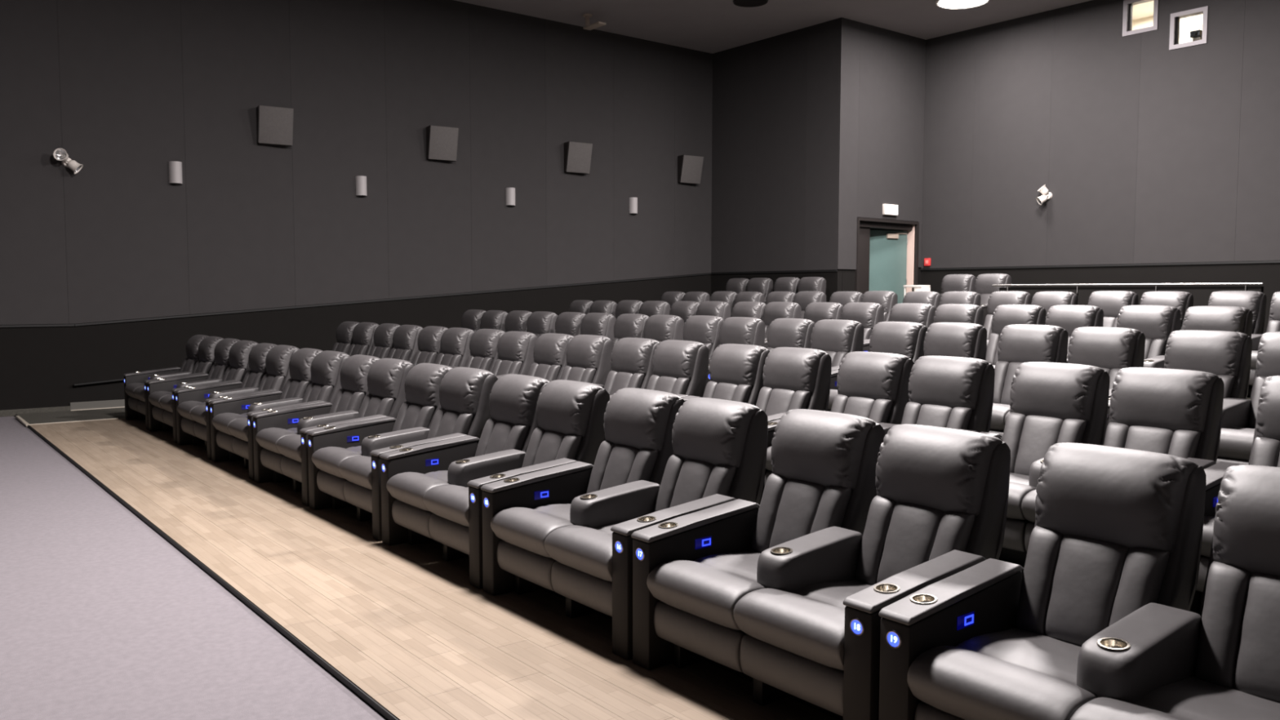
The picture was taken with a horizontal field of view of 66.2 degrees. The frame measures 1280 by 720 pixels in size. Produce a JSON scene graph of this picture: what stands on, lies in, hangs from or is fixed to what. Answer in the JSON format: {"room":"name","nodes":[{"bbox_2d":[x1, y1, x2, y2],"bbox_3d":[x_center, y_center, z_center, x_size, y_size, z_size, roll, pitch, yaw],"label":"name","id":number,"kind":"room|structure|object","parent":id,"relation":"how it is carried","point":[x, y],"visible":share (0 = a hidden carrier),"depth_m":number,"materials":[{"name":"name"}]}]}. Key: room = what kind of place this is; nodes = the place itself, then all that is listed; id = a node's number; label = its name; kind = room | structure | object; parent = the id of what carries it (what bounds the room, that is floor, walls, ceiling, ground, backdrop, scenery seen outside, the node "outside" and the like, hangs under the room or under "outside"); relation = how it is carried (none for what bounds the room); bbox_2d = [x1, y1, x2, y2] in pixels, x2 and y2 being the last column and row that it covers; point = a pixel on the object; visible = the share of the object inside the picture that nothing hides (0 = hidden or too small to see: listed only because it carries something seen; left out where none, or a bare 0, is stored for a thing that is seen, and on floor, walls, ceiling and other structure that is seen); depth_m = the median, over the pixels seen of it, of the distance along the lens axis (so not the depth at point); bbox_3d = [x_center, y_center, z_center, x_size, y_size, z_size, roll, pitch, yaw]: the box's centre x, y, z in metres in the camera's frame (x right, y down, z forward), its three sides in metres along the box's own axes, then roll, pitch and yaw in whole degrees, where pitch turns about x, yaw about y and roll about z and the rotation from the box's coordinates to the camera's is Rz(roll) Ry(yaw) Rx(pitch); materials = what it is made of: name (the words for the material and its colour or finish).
{"room":"auditorium","nodes":[
{"label":"auditorium","id":0,"kind":"room"},
{"bbox_2d":[0,0,712,417],"bbox_3d":[-6.537,-2.970,17.045,21.240,7.670,0.285,-3,5,-38],"label":"wall","id":1,"kind":"structure","parent":0,"point":[128,89],"depth_m":17.40,"materials":[{"name":"paint"}]},
{"bbox_2d":[0,324,75,327],"bbox_3d":[-11.797,-0.388,12.903,7.650,0.040,0.024,-3,5,-38],"label":"trim","id":2,"kind":"structure","parent":1,"relation":"attached to","point":[29,325],"depth_m":14.95,"materials":[{"name":"black"}]},
{"bbox_2d":[0,399,124,417],"bbox_3d":[-6.546,0.138,17.101,21.040,1.120,0.020,-3,5,-38],"label":"baseboard","id":3,"kind":"structure","parent":1,"relation":"attached to","point":[121,402],"depth_m":15.31,"materials":[{"name":"grey"}]},
{"bbox_2d":[53,147,83,173],"bbox_3d":[-8.714,-3.027,14.961,0.402,0.364,0.273,-3,5,-38],"label":"emergency light","id":4,"kind":"object","parent":1,"relation":"attached to","point":[60,154],"visible":1,"depth_m":14.96,"materials":[{"name":"white plastic"}]},
{"bbox_2d":[168,160,182,183],"bbox_3d":[-7.550,-3.052,15.982,0.200,0.350,0.115,-3,5,-38],"label":"wall sconce","id":5,"kind":"object","parent":1,"relation":"attached to","point":[175,167],"visible":1,"depth_m":15.94,"materials":[{"name":"grey metal"}]},
{"bbox_2d":[256,105,293,146],"bbox_3d":[-6.258,-4.012,16.839,0.570,0.620,0.273,-2,5,-32],"label":"wall speaker","id":6,"kind":"object","parent":1,"relation":"attached to","point":[274,125],"visible":1,"depth_m":16.77,"materials":[{"name":"black"}]},
{"bbox_2d":[355,175,367,195],"bbox_3d":[-5.075,-3.180,17.933,0.200,0.350,0.115,-3,5,-38],"label":"wall sconce","id":7,"kind":"object","parent":1,"relation":"attached to","point":[361,181],"visible":1,"depth_m":17.88,"materials":[{"name":"grey metal"}]},
{"bbox_2d":[74,272,711,326],"bbox_3d":[-3.542,-1.305,19.378,13.392,1.019,0.024,-3,5,-38],"label":"trim","id":8,"kind":"structure","parent":1,"relation":"attached to","point":[708,273],"depth_m":18.09,"materials":[{"name":"black"}]},
{"bbox_2d":[426,124,458,161],"bbox_3d":[-3.783,-4.141,18.791,0.570,0.620,0.273,-2,5,-32],"label":"wall speaker","id":9,"kind":"object","parent":1,"relation":"attached to","point":[442,142],"visible":1,"depth_m":18.72,"materials":[{"name":"black"}]},
{"bbox_2d":[564,141,592,173],"bbox_3d":[-1.307,-4.269,20.743,0.570,0.620,0.273,-2,5,-32],"label":"wall speaker","id":10,"kind":"object","parent":1,"relation":"attached to","point":[577,155],"visible":1,"depth_m":20.66,"materials":[{"name":"black"}]},
{"bbox_2d":[677,155,703,184],"bbox_3d":[1.168,-4.397,22.694,0.570,0.620,0.273,-2,5,-32],"label":"wall speaker","id":11,"kind":"object","parent":1,"relation":"attached to","point":[689,166],"visible":1,"depth_m":22.61,"materials":[{"name":"black"}]},
{"bbox_2d":[0,396,1250,719],"bbox_3d":[0.456,0.756,10.645,23.990,1.215,18.876,-3,5,-38],"label":"floor","id":12,"kind":"structure","parent":0,"point":[102,617],"depth_m":5.60,"materials":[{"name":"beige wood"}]},
{"bbox_2d":[123,334,223,430],"bbox_3d":[-6.601,0.271,13.980,1.131,1.214,1.470,-3,5,-38],"label":"recliner","id":13,"kind":"object","parent":12,"relation":"on","point":[200,348],"visible":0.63,"depth_m":13.96,"materials":[{"name":"black leather"}]},
{"bbox_2d":[124,382,144,399],"bbox_3d":[-6.921,0.427,14.117,0.785,0.200,0.592,-3,5,-38],"label":"seat cushion","id":14,"kind":"object","parent":13,"relation":"on","point":[130,388],"depth_m":13.91,"materials":[{"name":"black leather"}]},
{"bbox_2d":[133,386,145,402],"bbox_3d":[-6.549,0.462,13.653,0.785,0.201,0.592,-3,5,-38],"label":"seat cushion","id":15,"kind":"object","parent":13,"relation":"on","point":[139,393],"depth_m":13.40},
{"bbox_2d":[146,337,257,443],"bbox_3d":[-5.671,0.351,12.806,1.134,1.216,1.473,-3,5,-38],"label":"recliner","id":16,"kind":"object","parent":12,"relation":"on","point":[231,356],"visible":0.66,"depth_m":12.77,"materials":[{"name":"black leather"}]},
{"bbox_2d":[148,391,172,408],"bbox_3d":[-5.992,0.507,12.943,0.785,0.200,0.592,-3,5,-38],"label":"seat cushion","id":17,"kind":"object","parent":16,"relation":"on","point":[154,397],"depth_m":12.73,"materials":[{"name":"black leather"}]},
{"bbox_2d":[159,395,173,413],"bbox_3d":[-5.619,0.543,12.479,0.785,0.201,0.592,-3,5,-38],"label":"seat cushion","id":18,"kind":"object","parent":16,"relation":"on","point":[166,402],"depth_m":12.24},
{"bbox_2d":[27,425,398,719],"bbox_3d":[-3.124,1.380,6.845,0.011,0.030,17.300,-3,5,-38],"label":"trim","id":19,"kind":"structure","parent":12,"relation":"on","point":[367,699],"depth_m":5.72,"materials":[{"name":"black"}]},
{"bbox_2d":[174,342,299,459],"bbox_3d":[-4.739,0.431,11.633,1.134,1.216,1.470,-3,5,-38],"label":"recliner","id":20,"kind":"object","parent":12,"relation":"on","point":[268,363],"visible":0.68,"depth_m":11.59,"materials":[{"name":"black leather"}]},
{"bbox_2d":[177,400,205,421],"bbox_3d":[-5.061,0.589,11.770,0.785,0.200,0.592,-3,5,-38],"label":"seat cushion","id":21,"kind":"object","parent":20,"relation":"on","point":[184,408],"depth_m":11.56,"materials":[{"name":"black leather"}]},
{"bbox_2d":[190,404,206,426],"bbox_3d":[-4.689,0.623,11.305,0.785,0.201,0.592,-3,5,-38],"label":"seat cushion","id":22,"kind":"object","parent":20,"relation":"on","point":[197,413],"depth_m":11.06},
{"bbox_2d":[208,347,350,479],"bbox_3d":[-3.810,0.512,10.458,1.131,1.216,1.470,-3,5,-38],"label":"recliner","id":23,"kind":"object","parent":12,"relation":"on","point":[314,374],"visible":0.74,"depth_m":10.39,"materials":[{"name":"black leather"}]},
{"bbox_2d":[212,412,247,435],"bbox_3d":[-4.131,0.669,10.596,0.785,0.200,0.592,-3,5,-38],"label":"seat cushion","id":24,"kind":"object","parent":23,"relation":"on","point":[221,421],"depth_m":10.40,"materials":[{"name":"black leather"}]},
{"bbox_2d":[227,417,248,441],"bbox_3d":[-3.761,0.702,10.130,0.785,0.201,0.592,-3,5,-38],"label":"seat cushion","id":25,"kind":"object","parent":23,"relation":"on","point":[237,428],"depth_m":9.89,"materials":[{"name":"leather"}]},
{"bbox_2d":[251,354,414,506],"bbox_3d":[-2.879,0.593,9.285,1.130,1.213,1.470,-3,5,-38],"label":"recliner","id":26,"kind":"object","parent":12,"relation":"on","point":[372,387],"visible":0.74,"depth_m":9.20,"materials":[{"name":"black leather"}]},
{"bbox_2d":[255,427,297,453],"bbox_3d":[-3.199,0.751,9.423,0.785,0.200,0.592,-3,5,-38],"label":"seat cushion","id":27,"kind":"object","parent":26,"relation":"on","point":[267,438],"depth_m":9.23,"materials":[{"name":"black leather"}]},
{"bbox_2d":[275,434,301,462],"bbox_3d":[-2.829,0.784,8.957,0.785,0.201,0.592,-3,5,-38],"label":"seat cushion","id":28,"kind":"object","parent":26,"relation":"on","point":[289,446],"depth_m":8.72,"materials":[{"name":"leather"}]},
{"bbox_2d":[325,321,378,356],"bbox_3d":[-4.808,0.014,15.382,1.135,1.212,1.470,-3,5,-38],"label":"recliner","id":29,"kind":"object","parent":12,"relation":"on","point":[353,338],"visible":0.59,"depth_m":15.32,"materials":[{"name":"black leather"}]},
{"bbox_2d":[368,323,422,361],"bbox_3d":[-3.878,0.094,14.208,1.134,1.214,1.470,-3,5,-38],"label":"recliner","id":30,"kind":"object","parent":12,"relation":"on","point":[391,340],"visible":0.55,"depth_m":14.17,"materials":[{"name":"black leather"}]},
{"bbox_2d":[306,363,497,541],"bbox_3d":[-1.950,0.672,8.109,1.135,1.218,1.473,-3,5,-38],"label":"recliner","id":31,"kind":"object","parent":12,"relation":"on","point":[443,402],"visible":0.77,"depth_m":8.00,"materials":[{"name":"black leather"}]},
{"bbox_2d":[311,445,362,478],"bbox_3d":[-2.269,0.832,8.248,0.785,0.200,0.592,-3,5,-38],"label":"seat cushion","id":32,"kind":"object","parent":31,"relation":"on","point":[326,460],"depth_m":8.07,"materials":[{"name":"black leather"}]},
{"bbox_2d":[337,455,371,489],"bbox_3d":[-1.903,0.861,7.779,0.785,0.201,0.592,-3,5,-38],"label":"seat cushion","id":33,"kind":"object","parent":31,"relation":"on","point":[357,469],"depth_m":7.54,"materials":[{"name":"leather"}]},
{"bbox_2d":[405,325,475,367],"bbox_3d":[-2.947,0.175,13.034,1.132,1.213,1.470,-3,5,-38],"label":"recliner","id":34,"kind":"object","parent":12,"relation":"on","point":[442,345],"visible":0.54,"depth_m":13.00,"materials":[{"name":"black leather"}]},
{"bbox_2d":[461,309,507,331],"bbox_3d":[-3.018,-0.246,16.782,1.133,1.217,1.473,-3,5,-38],"label":"recliner","id":35,"kind":"object","parent":12,"relation":"on","point":[474,320],"visible":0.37,"depth_m":16.77,"materials":[{"name":"black leather"}]},
{"bbox_2d":[379,373,609,589],"bbox_3d":[-1.019,0.753,6.936,1.135,1.215,1.473,-3,5,-38],"label":"recliner","id":36,"kind":"object","parent":12,"relation":"on","point":[432,491],"visible":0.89,"depth_m":6.81,"materials":[{"name":"black leather"}]},
{"bbox_2d":[386,470,449,511],"bbox_3d":[-1.338,0.913,7.075,0.785,0.200,0.592,-3,5,-38],"label":"seat cushion","id":37,"kind":"object","parent":36,"relation":"on","point":[406,490],"depth_m":6.90,"materials":[{"name":"black leather"}]},
{"bbox_2d":[422,484,469,527],"bbox_3d":[-0.971,0.943,6.606,0.785,0.201,0.592,-3,5,-38],"label":"seat cushion","id":38,"kind":"object","parent":36,"relation":"on","point":[450,502],"depth_m":6.38,"materials":[{"name":"leather"}]},
{"bbox_2d":[452,328,537,377],"bbox_3d":[-2.017,0.252,11.861,1.135,1.219,1.470,-3,5,-38],"label":"recliner","id":39,"kind":"object","parent":12,"relation":"on","point":[500,353],"visible":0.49,"depth_m":11.81,"materials":[{"name":"black leather"}]},
{"bbox_2d":[504,310,557,337],"bbox_3d":[-2.090,-0.167,15.607,1.131,1.220,1.473,-3,5,-38],"label":"recliner","id":40,"kind":"object","parent":12,"relation":"on","point":[539,323],"visible":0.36,"depth_m":15.55,"materials":[{"name":"black leather"}]},
{"bbox_2d":[497,333,613,387],"bbox_3d":[-1.088,0.334,10.685,1.135,1.217,1.470,-3,5,-38],"label":"recliner","id":41,"kind":"object","parent":12,"relation":"on","point":[586,358],"visible":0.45,"depth_m":10.63,"materials":[{"name":"black leather"}]},
{"bbox_2d":[555,311,616,340],"bbox_3d":[-1.161,-0.086,14.432,1.126,1.219,1.470,-3,5,-38],"label":"recliner","id":42,"kind":"object","parent":12,"relation":"on","point":[572,323],"visible":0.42,"depth_m":14.38,"materials":[{"name":"black leather"}]},
{"bbox_2d":[568,299,617,317],"bbox_3d":[-1.226,-0.501,18.184,1.136,1.213,1.471,-3,5,-38],"label":"recliner","id":43,"kind":"object","parent":12,"relation":"on","point":[584,306],"visible":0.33,"depth_m":18.16,"materials":[{"name":"black leather"}]},
{"bbox_2d":[480,387,768,659],"bbox_3d":[-0.090,0.832,5.761,1.132,1.219,1.470,-3,5,-38],"label":"recliner","id":44,"kind":"object","parent":12,"relation":"on","point":[565,531],"visible":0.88,"depth_m":5.63,"materials":[{"name":"black leather"}]},
{"bbox_2d":[490,503,573,557],"bbox_3d":[-0.410,0.992,5.899,0.785,0.200,0.592,-3,5,-38],"label":"seat cushion","id":45,"kind":"object","parent":44,"relation":"on","point":[522,529],"depth_m":5.73,"materials":[{"name":"black leather"}]},
{"bbox_2d":[544,522,621,582],"bbox_3d":[-0.042,1.022,5.432,0.785,0.201,0.592,-3,5,-38],"label":"seat cushion","id":46,"kind":"object","parent":44,"relation":"on","point":[588,550],"depth_m":5.21,"materials":[{"name":"leather"}]},
{"bbox_2d":[615,300,670,319],"bbox_3d":[-0.297,-0.424,17.009,1.136,1.220,1.473,-3,5,-38],"label":"recliner","id":47,"kind":"object","parent":12,"relation":"on","point":[651,308],"visible":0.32,"depth_m":16.99,"materials":[{"name":"black leather"}]},
{"bbox_2d":[612,313,684,346],"bbox_3d":[-0.229,-0.005,13.259,1.130,1.218,1.470,-3,5,-38],"label":"recliner","id":48,"kind":"object","parent":12,"relation":"on","point":[660,328],"visible":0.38,"depth_m":13.23,"materials":[{"name":"black leather"}]},
{"bbox_2d":[594,337,709,398],"bbox_3d":[-0.159,0.415,9.511,1.130,1.215,1.470,-3,5,-38],"label":"recliner","id":49,"kind":"object","parent":12,"relation":"on","point":[680,368],"visible":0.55,"depth_m":9.47,"materials":[{"name":"black leather"}]},
{"bbox_2d":[660,291,710,308],"bbox_3d":[0.563,-0.760,19.584,1.134,1.215,1.470,-3,5,-38],"label":"recliner","id":50,"kind":"object","parent":12,"relation":"on","point":[670,297],"visible":0.23,"depth_m":19.62,"materials":[{"name":"black leather"}]},
{"bbox_2d":[669,301,730,324],"bbox_3d":[0.632,-0.342,15.835,1.134,1.216,1.470,-3,5,-38],"label":"recliner","id":51,"kind":"object","parent":12,"relation":"on","point":[683,309],"visible":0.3,"depth_m":15.83,"materials":[{"name":"black leather"}]},
{"bbox_2d":[683,315,764,367],"bbox_3d":[0.702,0.074,12.086,1.129,1.220,1.470,-3,5,-38],"label":"recliner","id":52,"kind":"object","parent":12,"relation":"on","point":[713,331],"visible":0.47,"depth_m":12.10,"materials":[{"name":"black leather"}]},
{"bbox_2d":[709,291,764,317],"bbox_3d":[1.494,-0.682,18.410,1.133,1.220,1.470,-3,5,-38],"label":"recliner","id":53,"kind":"object","parent":12,"relation":"on","point":[731,298],"visible":0.23,"depth_m":18.62,"materials":[{"name":"black leather"}]},
{"bbox_2d":[725,277,773,300],"bbox_3d":[2.074,-1.194,21.505,1.126,1.217,1.470,-3,5,-38],"label":"recliner","id":54,"kind":"object","parent":12,"relation":"on","point":[764,286],"visible":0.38,"depth_m":21.46,"materials":[{"name":"black leather"}]},
{"bbox_2d":[681,343,831,422],"bbox_3d":[0.773,0.498,8.339,1.133,1.210,1.470,-3,5,-38],"label":"recliner","id":55,"kind":"object","parent":12,"relation":"on","point":[777,381],"visible":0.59,"depth_m":8.30,"materials":[{"name":"black leather"}]},
{"bbox_2d":[731,301,801,340],"bbox_3d":[1.561,-0.261,14.659,1.131,1.215,1.470,-3,5,-38],"label":"recliner","id":56,"kind":"object","parent":12,"relation":"on","point":[768,313],"visible":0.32,"depth_m":14.64,"materials":[{"name":"black leather"}]},
{"bbox_2d":[707,318,864,382],"bbox_3d":[1.631,0.158,10.911,1.130,1.215,1.470,-3,5,-38],"label":"recliner","id":57,"kind":"object","parent":12,"relation":"on","point":[837,338],"visible":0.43,"depth_m":10.86,"materials":[{"name":"black leather"}]},
{"bbox_2d":[764,276,826,303],"bbox_3d":[3.002,-1.114,20.329,1.130,1.220,1.473,-3,5,-38],"label":"recliner","id":58,"kind":"object","parent":12,"relation":"on","point":[795,285],"visible":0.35,"depth_m":20.35,"materials":[{"name":"black leather"}]},
{"bbox_2d":[765,291,826,319],"bbox_3d":[2.422,-0.601,17.234,1.132,1.218,1.470,-3,5,-38],"label":"recliner","id":59,"kind":"object","parent":12,"relation":"on","point":[803,299],"visible":0.15,"depth_m":17.17,"materials":[{"name":"black leather"}]},
{"bbox_2d":[631,408,1010,719],"bbox_3d":[0.841,0.911,4.588,1.136,1.220,1.473,-3,5,-38],"label":"recliner","id":60,"kind":"object","parent":12,"relation":"on","point":[786,595],"visible":0.95,"depth_m":4.46,"materials":[{"name":"black leather"}]},
{"bbox_2d":[646,551,765,630],"bbox_3d":[0.519,1.071,4.724,0.785,0.200,0.592,-3,5,-38],"label":"seat cushion","id":61,"kind":"object","parent":60,"relation":"on","point":[704,588],"depth_m":4.56,"materials":[{"name":"black leather"}]},
{"bbox_2d":[733,579,871,671],"bbox_3d":[0.890,1.105,4.259,0.785,0.201,0.592,-3,5,-38],"label":"seat cushion","id":62,"kind":"object","parent":60,"relation":"on","point":[808,622],"depth_m":4.06,"materials":[{"name":"leather"}]},
{"bbox_2d":[764,302,884,347],"bbox_3d":[2.491,-0.182,13.485,1.130,1.218,1.472,-3,5,-38],"label":"recliner","id":63,"kind":"object","parent":12,"relation":"on","point":[868,314],"visible":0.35,"depth_m":13.41,"materials":[{"name":"black leather"}]},
{"bbox_2d":[829,290,897,321],"bbox_3d":[3.353,-0.521,16.060,1.134,1.220,1.473,-3,5,-38],"label":"recliner","id":64,"kind":"object","parent":12,"relation":"on","point":[886,299],"visible":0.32,"depth_m":15.97,"materials":[{"name":"black leather"}]},
{"bbox_2d":[758,351,995,507],"bbox_3d":[1.703,0.578,7.164,1.134,1.211,1.471,-3,5,-38],"label":"recliner","id":65,"kind":"object","parent":12,"relation":"on","point":[888,389],"visible":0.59,"depth_m":7.17,"materials":[{"name":"black leather"}]},
{"bbox_2d":[826,321,986,411],"bbox_3d":[2.563,0.236,9.738,1.133,1.218,1.470,-3,5,-38],"label":"recliner","id":66,"kind":"object","parent":12,"relation":"on","point":[914,340],"visible":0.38,"depth_m":9.77,"materials":[{"name":"black leather"}]},
{"bbox_2d":[827,389,837,409],"bbox_3d":[2.241,0.396,9.875,0.785,0.200,0.592,-3,5,-38],"label":"seat cushion","id":67,"kind":"object","parent":66,"relation":"on","point":[833,393],"depth_m":9.71,"materials":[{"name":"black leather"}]},
{"bbox_2d":[862,302,983,351],"bbox_3d":[3.424,-0.100,12.313,1.136,1.215,1.471,-3,5,-38],"label":"recliner","id":68,"kind":"object","parent":12,"relation":"on","point":[926,314],"visible":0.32,"depth_m":12.54,"materials":[{"name":"black leather"}]},
{"bbox_2d":[902,291,980,309],"bbox_3d":[4.284,-0.436,14.888,1.133,1.211,1.470,-3,5,-38],"label":"recliner","id":69,"kind":"object","parent":12,"relation":"on","point":[935,299],"visible":0.23,"depth_m":14.94,"materials":[{"name":"black leather"}]},
{"bbox_2d":[940,273,1011,326],"bbox_3d":[5.574,-0.892,17.079,1.127,1.221,1.473,-3,5,-38],"label":"recliner","id":70,"kind":"object","parent":12,"relation":"on","point":[983,284],"visible":0.37,"depth_m":17.07,"materials":[{"name":"black leather"}]},
{"bbox_2d":[982,291,1078,346],"bbox_3d":[5.215,-0.357,13.714,1.135,1.213,1.471,-3,5,-38],"label":"recliner","id":71,"kind":"object","parent":12,"relation":"on","point":[1046,300],"visible":0.3,"depth_m":13.96,"materials":[{"name":"black leather"}]},
{"bbox_2d":[985,304,1103,368],"bbox_3d":[4.355,-0.018,11.140,1.132,1.211,1.470,-3,5,-38],"label":"recliner","id":72,"kind":"object","parent":12,"relation":"on","point":[1069,317],"visible":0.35,"depth_m":11.38,"materials":[{"name":"black leather"}]},
{"bbox_2d":[989,324,1145,439],"bbox_3d":[3.490,0.317,8.562,1.133,1.218,1.472,-3,5,-38],"label":"recliner","id":73,"kind":"object","parent":12,"relation":"on","point":[1111,349],"visible":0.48,"depth_m":8.62,"materials":[{"name":"black leather"}]},
{"bbox_2d":[990,403,1010,430],"bbox_3d":[3.169,0.474,8.699,0.785,0.200,0.592,-3,5,-38],"label":"seat cushion","id":74,"kind":"object","parent":73,"relation":"on","point":[1000,412],"depth_m":8.30,"materials":[{"name":"black leather"}]},
{"bbox_2d":[878,442,1279,719],"bbox_3d":[1.767,0.993,3.411,1.128,1.220,1.472,-3,5,-38],"label":"recliner","id":75,"kind":"object","parent":12,"relation":"on","point":[1098,624],"visible":1,"depth_m":3.58,"materials":[{"name":"black leather"}]},
{"bbox_2d":[906,627,1097,719],"bbox_3d":[1.450,1.153,3.552,0.785,0.200,0.592,-3,5,-38],"label":"seat cushion","id":76,"kind":"object","parent":75,"relation":"on","point":[960,673],"depth_m":3.45,"materials":[{"name":"black leather"}]},
{"bbox_2d":[1070,675,1279,719],"bbox_3d":[1.817,1.183,3.083,0.785,0.201,0.592,-3,5,-38],"label":"seat cushion","id":77,"kind":"object","parent":75,"relation":"on","point":[1192,698],"depth_m":3.12,"materials":[{"name":"leather"}]},
{"bbox_2d":[980,361,1224,566],"bbox_3d":[2.632,0.657,5.989,1.133,1.215,1.470,-3,5,-38],"label":"recliner","id":78,"kind":"object","parent":12,"relation":"on","point":[1177,412],"visible":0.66,"depth_m":5.98,"materials":[{"name":"black leather"}]},
{"bbox_2d":[1006,472,1036,519],"bbox_3d":[2.311,0.815,6.126,0.785,0.200,0.592,-3,5,-38],"label":"seat cushion","id":79,"kind":"object","parent":78,"relation":"on","point":[1020,485],"depth_m":5.72,"materials":[{"name":"black leather"}]},
{"bbox_2d":[1021,489,1036,522],"bbox_3d":[2.682,0.848,5.661,0.785,0.201,0.592,-3,5,-38],"label":"seat cushion","id":80,"kind":"object","parent":78,"relation":"on","point":[1028,504],"depth_m":5.63,"materials":[{"name":"leather"}]},
{"bbox_2d":[1088,290,1193,330],"bbox_3d":[6.144,-0.278,12.539,1.137,1.215,1.472,-3,5,-38],"label":"recliner","id":81,"kind":"object","parent":12,"relation":"on","point":[1111,302],"visible":0.28,"depth_m":12.79,"materials":[{"name":"black leather"}]},
{"bbox_2d":[1066,305,1253,368],"bbox_3d":[5.281,0.059,9.963,1.127,1.218,1.470,-3,5,-38],"label":"recliner","id":82,"kind":"object","parent":12,"relation":"on","point":[1157,322],"visible":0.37,"depth_m":10.18,"materials":[{"name":"black leather"}]},
{"bbox_2d":[1105,329,1279,465],"bbox_3d":[4.423,0.397,7.389,1.137,1.219,1.473,-3,5,-38],"label":"recliner","id":83,"kind":"object","parent":12,"relation":"on","point":[1227,355],"visible":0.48,"depth_m":7.62,"materials":[{"name":"black leather"}]},
{"bbox_2d":[1217,426,1254,460],"bbox_3d":[4.469,0.587,7.059,0.785,0.201,0.592,-3,5,-38],"label":"seat cushion","id":84,"kind":"object","parent":83,"relation":"on","point":[1235,442],"depth_m":6.86,"materials":[{"name":"leather"}]},
{"bbox_2d":[1189,375,1279,613],"bbox_3d":[3.561,0.736,4.814,1.135,1.218,1.470,-3,5,-38],"label":"recliner","id":85,"kind":"object","parent":12,"relation":"on","point":[1265,448],"visible":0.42,"depth_m":5.33,"materials":[{"name":"black leather"}]},
{"bbox_2d":[1200,515,1214,557],"bbox_3d":[3.242,0.897,4.954,0.785,0.200,0.592,-3,5,-38],"label":"seat cushion","id":86,"kind":"object","parent":85,"relation":"on","point":[1208,523],"depth_m":4.89,"materials":[{"name":"black leather"}]},
{"bbox_2d":[1208,290,1279,397],"bbox_3d":[7.074,-0.196,11.365,1.136,1.212,1.470,-3,5,-38],"label":"recliner","id":87,"kind":"object","parent":12,"relation":"on","point":[1255,301],"visible":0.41,"depth_m":11.61,"materials":[{"name":"black leather"}]},
{"bbox_2d":[454,0,1091,53],"bbox_3d":[0.407,-6.412,10.114,24.440,0.150,19.476,-3,5,-38],"label":"ceiling","id":88,"kind":"structure","parent":0,"point":[709,26],"depth_m":19.90,"materials":[{"name":"paint"}]},
{"bbox_2d":[733,0,768,7],"bbox_3d":[2.131,-6.915,18.935,0.680,0.030,0.680,-3,5,-38],"label":"ceiling vent","id":89,"kind":"object","parent":88,"relation":"in","point":[744,3],"visible":1,"depth_m":19.03,"materials":[{"name":"black"}]},
{"bbox_2d":[935,0,990,8],"bbox_3d":[6.167,-6.859,18.750,1.000,0.105,1.000,-3,5,-38],"label":"ceiling light","id":90,"kind":"object","parent":88,"relation":"attached to","point":[947,4],"visible":1,"depth_m":18.81,"materials":[{"name":"white plastic"}]},
{"bbox_2d":[711,17,842,302],"bbox_3d":[2.883,-3.293,22.018,0.180,7.670,4.146,-3,5,-38],"label":"wall","id":91,"kind":"structure","parent":0,"point":[775,144],"depth_m":21.59,"materials":[{"name":"grey paint"}]},
{"bbox_2d":[711,269,837,274],"bbox_3d":[2.901,-1.964,21.963,0.024,0.044,3.896,-3,5,-38],"label":"trim","id":92,"kind":"structure","parent":91,"relation":"attached to","point":[831,270],"depth_m":21.81,"materials":[{"name":"black"}]},
{"bbox_2d":[836,17,925,291],"bbox_3d":[5.144,-3.244,21.336,2.879,7.670,0.330,-3,5,-38],"label":"wall","id":93,"kind":"structure","parent":0,"point":[882,86],"depth_m":20.94,"materials":[{"name":"grey paint"}]},
{"bbox_2d":[854,217,919,303],"bbox_3d":[5.267,-1.827,21.612,2.120,2.475,0.497,-3,5,-38],"label":"door","id":94,"kind":"structure","parent":93,"relation":"in","point":[885,259],"depth_m":21.83,"materials":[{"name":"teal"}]},
{"bbox_2d":[920,0,1279,333],"bbox_3d":[10.975,-2.905,16.428,0.230,7.670,15.280,-3,5,-38],"label":"wall","id":95,"kind":"structure","parent":0,"point":[1145,151],"depth_m":18.77,"materials":[{"name":"grey paint"}]},
{"bbox_2d":[920,260,1279,270],"bbox_3d":[10.988,-1.643,16.334,0.024,0.044,14.980,-3,5,-38],"label":"trim","id":96,"kind":"structure","parent":95,"relation":"attached to","point":[1261,261],"depth_m":18.77,"materials":[{"name":"black"}]},
{"bbox_2d":[1122,0,1158,36],"bbox_3d":[9.359,-6.393,18.247,0.270,0.660,0.635,-3,5,-38],"label":"window","id":97,"kind":"structure","parent":95,"relation":"in","point":[1127,30],"depth_m":18.34,"materials":[{"name":"grey"}]},
{"bbox_2d":[1168,5,1208,49],"bbox_3d":[9.890,-5.928,17.604,0.270,0.640,0.630,-3,5,-38],"label":"window","id":98,"kind":"structure","parent":95,"relation":"in","point":[1175,17],"depth_m":17.61,"materials":[{"name":"grey"}]},
{"bbox_2d":[999,286,1263,306],"bbox_3d":[6.695,-0.540,13.775,0.080,0.965,3.620,-3,5,-38],"label":"wall","id":99,"kind":"structure","parent":0,"point":[1201,295],"depth_m":13.45,"materials":[{"name":"black paint"}]},
{"bbox_2d":[992,282,1262,293],"bbox_3d":[6.627,-1.000,13.741,0.037,0.135,3.740,-3,5,-38],"label":"rail","id":100,"kind":"object","parent":99,"relation":"attached to","point":[1228,283],"visible":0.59,"depth_m":13.47,"materials":[{"name":"silver metal"}]},
{"bbox_2d":[1132,0,1154,20],"bbox_3d":[10.644,-7.255,19.011,2.800,0.100,5.200,-3,5,-38],"label":"ceiling","id":101,"kind":"structure","parent":0,"point":[1144,10],"depth_m":20.50,"materials":[{"name":"white paint"}]},
{"bbox_2d":[1132,13,1203,44],"bbox_3d":[11.780,-5.942,20.000,0.100,2.650,5.200,-3,5,-38],"label":"wall","id":102,"kind":"structure","parent":0,"point":[1187,24],"depth_m":20.43,"materials":[{"name":"beige paint"}]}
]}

